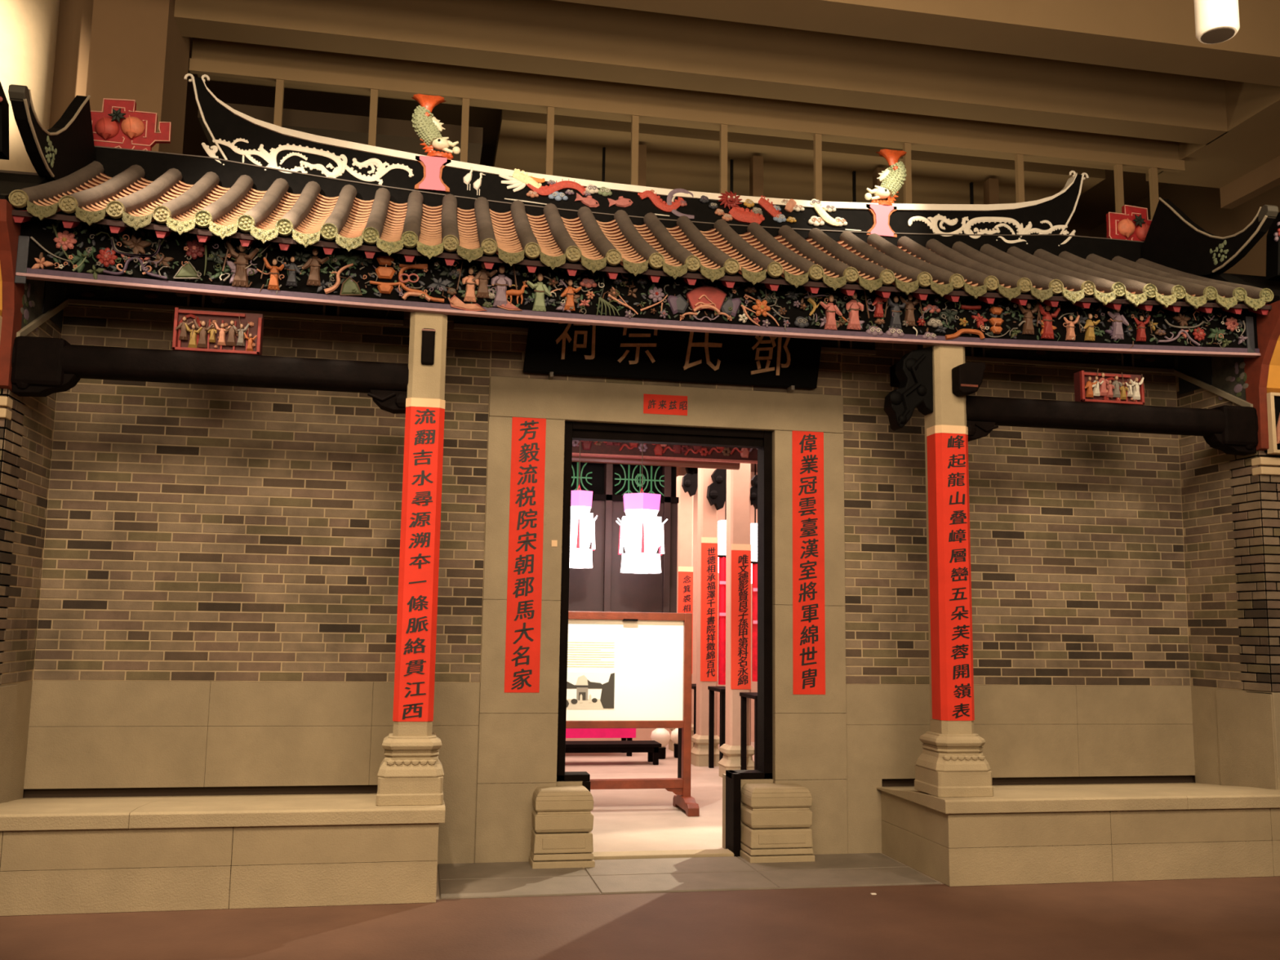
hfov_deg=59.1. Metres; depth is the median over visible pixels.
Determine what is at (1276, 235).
flower
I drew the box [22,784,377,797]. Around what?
baseboard
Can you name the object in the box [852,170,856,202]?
track
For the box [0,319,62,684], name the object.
wall
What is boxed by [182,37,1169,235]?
wall
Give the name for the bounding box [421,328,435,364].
beam tenon
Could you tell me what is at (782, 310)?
flower
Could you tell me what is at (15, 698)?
dado
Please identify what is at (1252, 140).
beam
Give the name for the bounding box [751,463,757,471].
ceiling
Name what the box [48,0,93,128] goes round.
wall
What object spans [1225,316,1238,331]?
flower
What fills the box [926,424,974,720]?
couplet
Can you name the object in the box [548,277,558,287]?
flower
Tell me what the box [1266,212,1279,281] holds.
sculpture
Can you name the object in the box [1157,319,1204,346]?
branch
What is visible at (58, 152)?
ridge
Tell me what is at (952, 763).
stone column
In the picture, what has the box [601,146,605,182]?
track
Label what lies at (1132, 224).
panel
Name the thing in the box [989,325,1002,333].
bowl
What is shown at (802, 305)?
flower
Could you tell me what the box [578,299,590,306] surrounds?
flower
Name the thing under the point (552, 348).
name plaque
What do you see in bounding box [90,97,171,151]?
roof ornament
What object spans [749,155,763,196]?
post
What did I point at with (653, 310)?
flower
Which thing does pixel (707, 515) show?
column
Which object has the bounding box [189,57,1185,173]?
beam
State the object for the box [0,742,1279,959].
floor
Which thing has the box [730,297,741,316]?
carving
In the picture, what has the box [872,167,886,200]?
post
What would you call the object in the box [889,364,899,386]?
bracket
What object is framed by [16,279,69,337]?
frieze
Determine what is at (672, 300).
fan
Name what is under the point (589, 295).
flower
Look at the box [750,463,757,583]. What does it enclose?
lamp
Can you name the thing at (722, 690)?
side table
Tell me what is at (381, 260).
bowl
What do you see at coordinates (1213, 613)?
wall
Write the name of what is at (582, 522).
lantern
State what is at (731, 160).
track
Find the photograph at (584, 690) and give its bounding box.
[566,671,614,709]
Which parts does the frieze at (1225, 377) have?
dark panel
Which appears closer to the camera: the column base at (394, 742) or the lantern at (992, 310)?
the column base at (394, 742)
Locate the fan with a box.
[666,295,678,315]
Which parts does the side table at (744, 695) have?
leg, leg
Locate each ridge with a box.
[0,84,95,207]
[94,73,1144,262]
[1142,197,1279,304]
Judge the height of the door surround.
3.366 m
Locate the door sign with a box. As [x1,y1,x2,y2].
[643,393,687,415]
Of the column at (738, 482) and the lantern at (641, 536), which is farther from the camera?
the column at (738, 482)
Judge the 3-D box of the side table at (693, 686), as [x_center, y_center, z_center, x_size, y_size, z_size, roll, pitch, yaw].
[0.709,3.002,14.014,0.220,0.900,0.600,2,-8,-11]
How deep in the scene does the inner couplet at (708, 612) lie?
13.49 m
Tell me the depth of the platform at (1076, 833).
7.43 m
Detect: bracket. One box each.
[681,467,697,497]
[706,468,726,510]
[750,475,757,509]
[884,346,933,431]
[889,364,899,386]
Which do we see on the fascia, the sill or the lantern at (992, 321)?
the lantern at (992, 321)
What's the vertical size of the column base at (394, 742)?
0.086 m
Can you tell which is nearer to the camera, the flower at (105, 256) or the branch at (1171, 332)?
the flower at (105, 256)
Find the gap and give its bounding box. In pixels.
[881,775,1195,786]
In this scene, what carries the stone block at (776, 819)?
on the floor
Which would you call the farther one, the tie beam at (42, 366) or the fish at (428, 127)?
the fish at (428, 127)
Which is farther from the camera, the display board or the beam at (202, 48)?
the beam at (202, 48)
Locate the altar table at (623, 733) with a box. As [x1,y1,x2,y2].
[565,728,635,756]
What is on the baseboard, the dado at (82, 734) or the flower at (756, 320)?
the dado at (82, 734)
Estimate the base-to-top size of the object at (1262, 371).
1.215 m
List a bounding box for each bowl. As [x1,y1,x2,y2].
[374,266,395,279]
[376,255,394,266]
[377,284,393,294]
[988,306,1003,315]
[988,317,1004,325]
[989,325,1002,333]
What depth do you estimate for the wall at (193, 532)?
7.85 m
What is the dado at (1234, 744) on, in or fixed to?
on the platform at (1076, 833)
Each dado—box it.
[0,680,32,803]
[23,680,479,789]
[437,778,477,864]
[845,684,1195,779]
[846,778,882,853]
[1191,685,1277,790]
[1245,691,1279,790]
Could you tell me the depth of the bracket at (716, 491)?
13.56 m
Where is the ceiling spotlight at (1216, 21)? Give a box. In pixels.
[1193,0,1239,44]
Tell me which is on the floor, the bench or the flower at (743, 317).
the bench
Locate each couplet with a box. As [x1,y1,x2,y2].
[677,566,693,674]
[700,537,718,681]
[730,543,751,688]
[791,431,825,694]
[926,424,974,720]
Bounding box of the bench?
[565,740,661,764]
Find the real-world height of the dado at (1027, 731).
0.682 m
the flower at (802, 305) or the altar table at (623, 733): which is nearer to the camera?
the flower at (802, 305)
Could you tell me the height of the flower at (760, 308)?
0.114 m
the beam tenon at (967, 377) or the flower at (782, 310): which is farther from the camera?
the beam tenon at (967, 377)
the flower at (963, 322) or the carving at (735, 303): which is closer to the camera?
the carving at (735, 303)
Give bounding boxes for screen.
[568,455,740,777]
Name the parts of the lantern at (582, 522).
cord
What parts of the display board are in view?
rail, rail, rail, post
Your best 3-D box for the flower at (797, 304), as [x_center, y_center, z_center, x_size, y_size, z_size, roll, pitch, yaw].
[1.055,-1.180,7.559,0.048,0.050,0.043,2,-8,-11]
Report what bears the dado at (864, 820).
on the floor
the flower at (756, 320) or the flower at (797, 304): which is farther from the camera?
the flower at (797, 304)
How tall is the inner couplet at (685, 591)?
1.420 m
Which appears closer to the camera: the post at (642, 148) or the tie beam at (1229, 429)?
the tie beam at (1229, 429)
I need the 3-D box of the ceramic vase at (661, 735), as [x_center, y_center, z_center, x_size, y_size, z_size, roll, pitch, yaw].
[0.252,3.238,13.945,0.250,0.402,0.246,2,-8,-11]
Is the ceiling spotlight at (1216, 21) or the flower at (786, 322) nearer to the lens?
the ceiling spotlight at (1216, 21)
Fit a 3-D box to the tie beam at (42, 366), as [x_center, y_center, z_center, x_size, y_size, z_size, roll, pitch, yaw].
[-2.573,-0.633,6.945,2.340,0.342,0.190,2,-8,-11]
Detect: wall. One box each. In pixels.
[0,0,59,173]
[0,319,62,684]
[32,304,1191,685]
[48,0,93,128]
[85,0,190,154]
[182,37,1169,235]
[493,109,1105,204]
[565,471,757,742]
[1088,183,1279,686]
[1175,375,1279,692]
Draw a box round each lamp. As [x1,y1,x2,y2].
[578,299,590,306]
[717,497,726,573]
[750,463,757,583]
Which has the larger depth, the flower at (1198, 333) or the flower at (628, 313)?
the flower at (1198, 333)
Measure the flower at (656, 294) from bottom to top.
0.111 m
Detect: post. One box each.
[638,144,646,186]
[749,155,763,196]
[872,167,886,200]
[982,177,999,204]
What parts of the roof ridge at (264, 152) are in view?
moulding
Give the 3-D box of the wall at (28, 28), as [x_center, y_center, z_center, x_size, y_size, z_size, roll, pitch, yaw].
[-5.667,-1.347,9.214,1.320,8.100,1.320,2,-8,-11]
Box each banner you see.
[392,397,445,721]
[504,417,546,692]
[717,555,725,684]
[750,560,757,745]
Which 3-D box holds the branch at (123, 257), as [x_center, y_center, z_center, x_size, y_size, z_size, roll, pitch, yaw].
[-3.025,-1.336,6.784,0.362,0.246,0.016,2,-8,-11]
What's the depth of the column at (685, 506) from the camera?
15.22 m
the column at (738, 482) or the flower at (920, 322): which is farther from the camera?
the column at (738, 482)
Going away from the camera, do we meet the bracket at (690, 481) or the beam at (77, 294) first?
the beam at (77, 294)
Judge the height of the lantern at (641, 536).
1.761 m
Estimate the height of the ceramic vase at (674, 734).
0.378 m
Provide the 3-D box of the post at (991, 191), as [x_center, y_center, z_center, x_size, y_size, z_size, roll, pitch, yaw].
[4.446,-2.469,14.187,0.130,2.700,0.150,2,-8,-11]
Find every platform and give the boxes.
[0,793,445,915]
[876,782,1279,886]
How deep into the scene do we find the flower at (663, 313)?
7.37 m
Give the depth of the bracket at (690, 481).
15.06 m
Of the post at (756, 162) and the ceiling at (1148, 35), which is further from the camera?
the post at (756, 162)
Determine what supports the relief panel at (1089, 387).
on the tie beam at (1229, 429)
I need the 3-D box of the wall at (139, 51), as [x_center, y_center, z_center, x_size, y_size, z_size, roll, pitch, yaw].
[-4.573,-2.720,10.168,0.620,5.100,0.900,2,-8,-11]
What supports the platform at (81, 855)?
on the floor
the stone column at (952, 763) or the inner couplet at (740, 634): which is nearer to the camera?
the stone column at (952, 763)
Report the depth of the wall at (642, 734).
16.21 m
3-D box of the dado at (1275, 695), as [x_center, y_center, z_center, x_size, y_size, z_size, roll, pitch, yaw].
[4.985,2.141,8.144,1.100,1.207,0.275,2,-8,-11]
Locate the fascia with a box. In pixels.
[14,217,1260,357]
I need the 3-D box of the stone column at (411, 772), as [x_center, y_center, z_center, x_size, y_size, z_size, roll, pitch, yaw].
[-1.372,0.269,7.065,0.390,3.380,0.390,2,-8,-11]
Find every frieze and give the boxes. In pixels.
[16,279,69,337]
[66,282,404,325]
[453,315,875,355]
[1172,355,1253,407]
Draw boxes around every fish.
[411,93,460,159]
[864,148,906,205]
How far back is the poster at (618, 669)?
10.01 m
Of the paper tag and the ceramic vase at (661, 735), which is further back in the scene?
the ceramic vase at (661, 735)
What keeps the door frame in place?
attached to the door surround
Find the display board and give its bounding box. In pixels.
[565,611,699,816]
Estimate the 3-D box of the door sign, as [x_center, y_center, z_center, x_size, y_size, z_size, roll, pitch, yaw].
[0.188,-0.552,8.273,0.329,0.145,0.006,2,-8,-11]
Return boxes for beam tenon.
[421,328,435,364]
[951,361,986,396]
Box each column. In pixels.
[375,311,447,805]
[668,466,693,751]
[691,467,719,766]
[717,462,754,777]
[914,344,993,797]
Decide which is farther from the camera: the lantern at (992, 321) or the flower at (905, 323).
the lantern at (992, 321)
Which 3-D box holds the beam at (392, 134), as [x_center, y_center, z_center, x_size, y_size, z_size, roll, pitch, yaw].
[-3.340,-3.489,13.101,2.840,0.180,3.050,2,-8,-11]
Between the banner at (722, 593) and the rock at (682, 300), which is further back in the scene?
the banner at (722, 593)
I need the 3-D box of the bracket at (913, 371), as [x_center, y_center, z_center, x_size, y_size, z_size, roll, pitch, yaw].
[1.855,-0.634,7.798,0.324,0.580,0.167,2,-8,-11]
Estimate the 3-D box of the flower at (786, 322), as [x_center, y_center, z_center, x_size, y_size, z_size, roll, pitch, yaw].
[0.982,-1.047,7.528,0.048,0.050,0.043,2,-8,-11]
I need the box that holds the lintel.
[572,440,757,463]
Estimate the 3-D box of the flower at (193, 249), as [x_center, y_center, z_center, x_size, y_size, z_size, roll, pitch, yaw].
[-2.705,-1.405,6.852,0.131,0.131,0.043,2,-8,-11]
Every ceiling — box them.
[554,0,1279,86]
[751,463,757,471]
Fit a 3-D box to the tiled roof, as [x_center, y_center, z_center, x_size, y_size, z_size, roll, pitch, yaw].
[0.133,-1.560,9.025,10.600,1.026,3.432,2,-8,-11]
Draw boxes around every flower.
[53,230,76,250]
[96,247,117,266]
[183,238,204,259]
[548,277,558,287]
[586,291,595,299]
[607,288,618,298]
[625,310,633,318]
[648,286,664,302]
[650,307,656,314]
[659,310,667,318]
[738,313,747,323]
[751,299,770,316]
[753,317,759,324]
[762,319,770,327]
[778,306,786,315]
[783,320,790,327]
[793,300,800,307]
[800,302,806,310]
[902,320,908,327]
[916,318,924,325]
[959,317,968,326]
[1192,327,1205,341]
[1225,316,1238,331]
[1273,232,1279,241]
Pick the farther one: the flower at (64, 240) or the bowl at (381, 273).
the bowl at (381, 273)
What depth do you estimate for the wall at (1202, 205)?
15.34 m
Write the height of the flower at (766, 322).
0.058 m
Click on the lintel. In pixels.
(588, 448)
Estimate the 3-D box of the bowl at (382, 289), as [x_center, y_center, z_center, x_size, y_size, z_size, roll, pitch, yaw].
[-1.591,-1.196,7.048,0.101,0.059,0.038,2,-8,-11]
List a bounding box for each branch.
[102,236,167,279]
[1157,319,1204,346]
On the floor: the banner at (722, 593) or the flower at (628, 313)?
the banner at (722, 593)
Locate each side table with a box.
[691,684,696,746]
[707,686,725,768]
[739,692,757,769]
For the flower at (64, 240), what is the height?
0.131 m
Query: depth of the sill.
7.92 m
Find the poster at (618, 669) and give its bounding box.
[565,618,683,720]
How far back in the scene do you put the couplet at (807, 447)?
8.33 m
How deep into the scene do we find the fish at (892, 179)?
9.29 m
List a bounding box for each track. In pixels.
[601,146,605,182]
[729,159,733,192]
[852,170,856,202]
[969,182,973,204]
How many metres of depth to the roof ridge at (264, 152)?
8.71 m
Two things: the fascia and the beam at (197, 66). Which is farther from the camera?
the beam at (197, 66)
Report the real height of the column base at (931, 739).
0.086 m
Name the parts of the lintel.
moulding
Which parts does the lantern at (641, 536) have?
cord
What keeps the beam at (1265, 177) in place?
attached to the beam at (1252, 140)
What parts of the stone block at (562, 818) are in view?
panel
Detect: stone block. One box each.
[528,785,595,868]
[740,782,814,862]
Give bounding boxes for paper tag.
[551,540,557,546]
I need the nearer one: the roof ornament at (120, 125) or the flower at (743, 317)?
the flower at (743, 317)
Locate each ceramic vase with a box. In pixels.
[650,728,670,759]
[670,728,678,758]
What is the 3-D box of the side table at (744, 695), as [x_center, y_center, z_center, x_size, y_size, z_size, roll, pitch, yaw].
[1.255,2.723,11.897,0.260,0.920,0.600,2,-8,-11]
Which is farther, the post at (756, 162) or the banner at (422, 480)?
the post at (756, 162)
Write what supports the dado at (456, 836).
on the floor
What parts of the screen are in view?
dark panel, rail, leg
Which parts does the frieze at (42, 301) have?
dark panel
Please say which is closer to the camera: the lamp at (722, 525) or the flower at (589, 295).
the flower at (589, 295)
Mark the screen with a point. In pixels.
(602, 587)
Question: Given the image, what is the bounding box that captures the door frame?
[556,421,772,857]
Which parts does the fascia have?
panel, ornament frame, ornament frame, ornament frame, ornament frame, moulding, fan panel, ornament frame, ornament frame, panel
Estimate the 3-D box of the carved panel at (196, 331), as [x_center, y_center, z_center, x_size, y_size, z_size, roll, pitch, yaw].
[-2.602,-0.910,6.966,0.510,0.264,0.118,2,-8,-11]
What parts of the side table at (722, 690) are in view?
leg, leg, leg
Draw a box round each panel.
[172,307,264,355]
[1073,368,1145,404]
[1106,204,1151,241]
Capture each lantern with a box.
[569,440,597,568]
[616,443,667,573]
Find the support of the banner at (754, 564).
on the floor
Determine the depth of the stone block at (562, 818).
7.55 m
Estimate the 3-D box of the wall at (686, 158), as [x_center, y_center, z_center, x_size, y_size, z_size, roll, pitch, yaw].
[1.830,-3.833,15.416,7.650,0.150,3.600,2,-8,-11]
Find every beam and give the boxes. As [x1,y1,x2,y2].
[10,336,408,413]
[173,0,1228,145]
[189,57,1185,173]
[191,37,1178,174]
[197,102,483,164]
[965,395,1258,455]
[1146,80,1279,188]
[1219,155,1279,208]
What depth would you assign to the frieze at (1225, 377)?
8.68 m
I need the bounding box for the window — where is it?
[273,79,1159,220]
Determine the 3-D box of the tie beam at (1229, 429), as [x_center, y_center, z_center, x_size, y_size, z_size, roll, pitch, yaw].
[3.336,-0.401,8.072,2.340,0.342,0.190,2,-8,-11]
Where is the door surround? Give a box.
[474,376,847,862]
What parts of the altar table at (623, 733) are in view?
leg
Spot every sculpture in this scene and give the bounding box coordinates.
[0,81,8,159]
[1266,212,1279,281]
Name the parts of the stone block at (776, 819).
panel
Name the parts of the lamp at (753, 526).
lamp shade, cord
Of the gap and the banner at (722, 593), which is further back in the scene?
the banner at (722, 593)
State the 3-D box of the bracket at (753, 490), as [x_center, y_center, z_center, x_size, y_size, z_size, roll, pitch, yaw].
[1.320,0.096,12.637,0.220,0.460,0.138,2,-8,-11]
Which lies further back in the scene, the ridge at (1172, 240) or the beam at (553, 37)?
the beam at (553, 37)
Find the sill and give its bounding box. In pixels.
[591,848,734,859]
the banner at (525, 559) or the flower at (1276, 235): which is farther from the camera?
the flower at (1276, 235)
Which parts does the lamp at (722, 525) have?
cord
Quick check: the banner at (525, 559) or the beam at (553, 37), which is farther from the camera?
the beam at (553, 37)
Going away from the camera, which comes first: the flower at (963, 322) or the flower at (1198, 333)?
the flower at (963, 322)
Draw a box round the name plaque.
[523,320,822,392]
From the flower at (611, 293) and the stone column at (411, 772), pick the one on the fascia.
the flower at (611, 293)
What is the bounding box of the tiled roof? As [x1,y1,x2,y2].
[0,160,1273,315]
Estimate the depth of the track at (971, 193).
14.53 m
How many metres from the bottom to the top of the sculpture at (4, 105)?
0.575 m
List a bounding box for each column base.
[382,733,441,751]
[919,730,985,747]

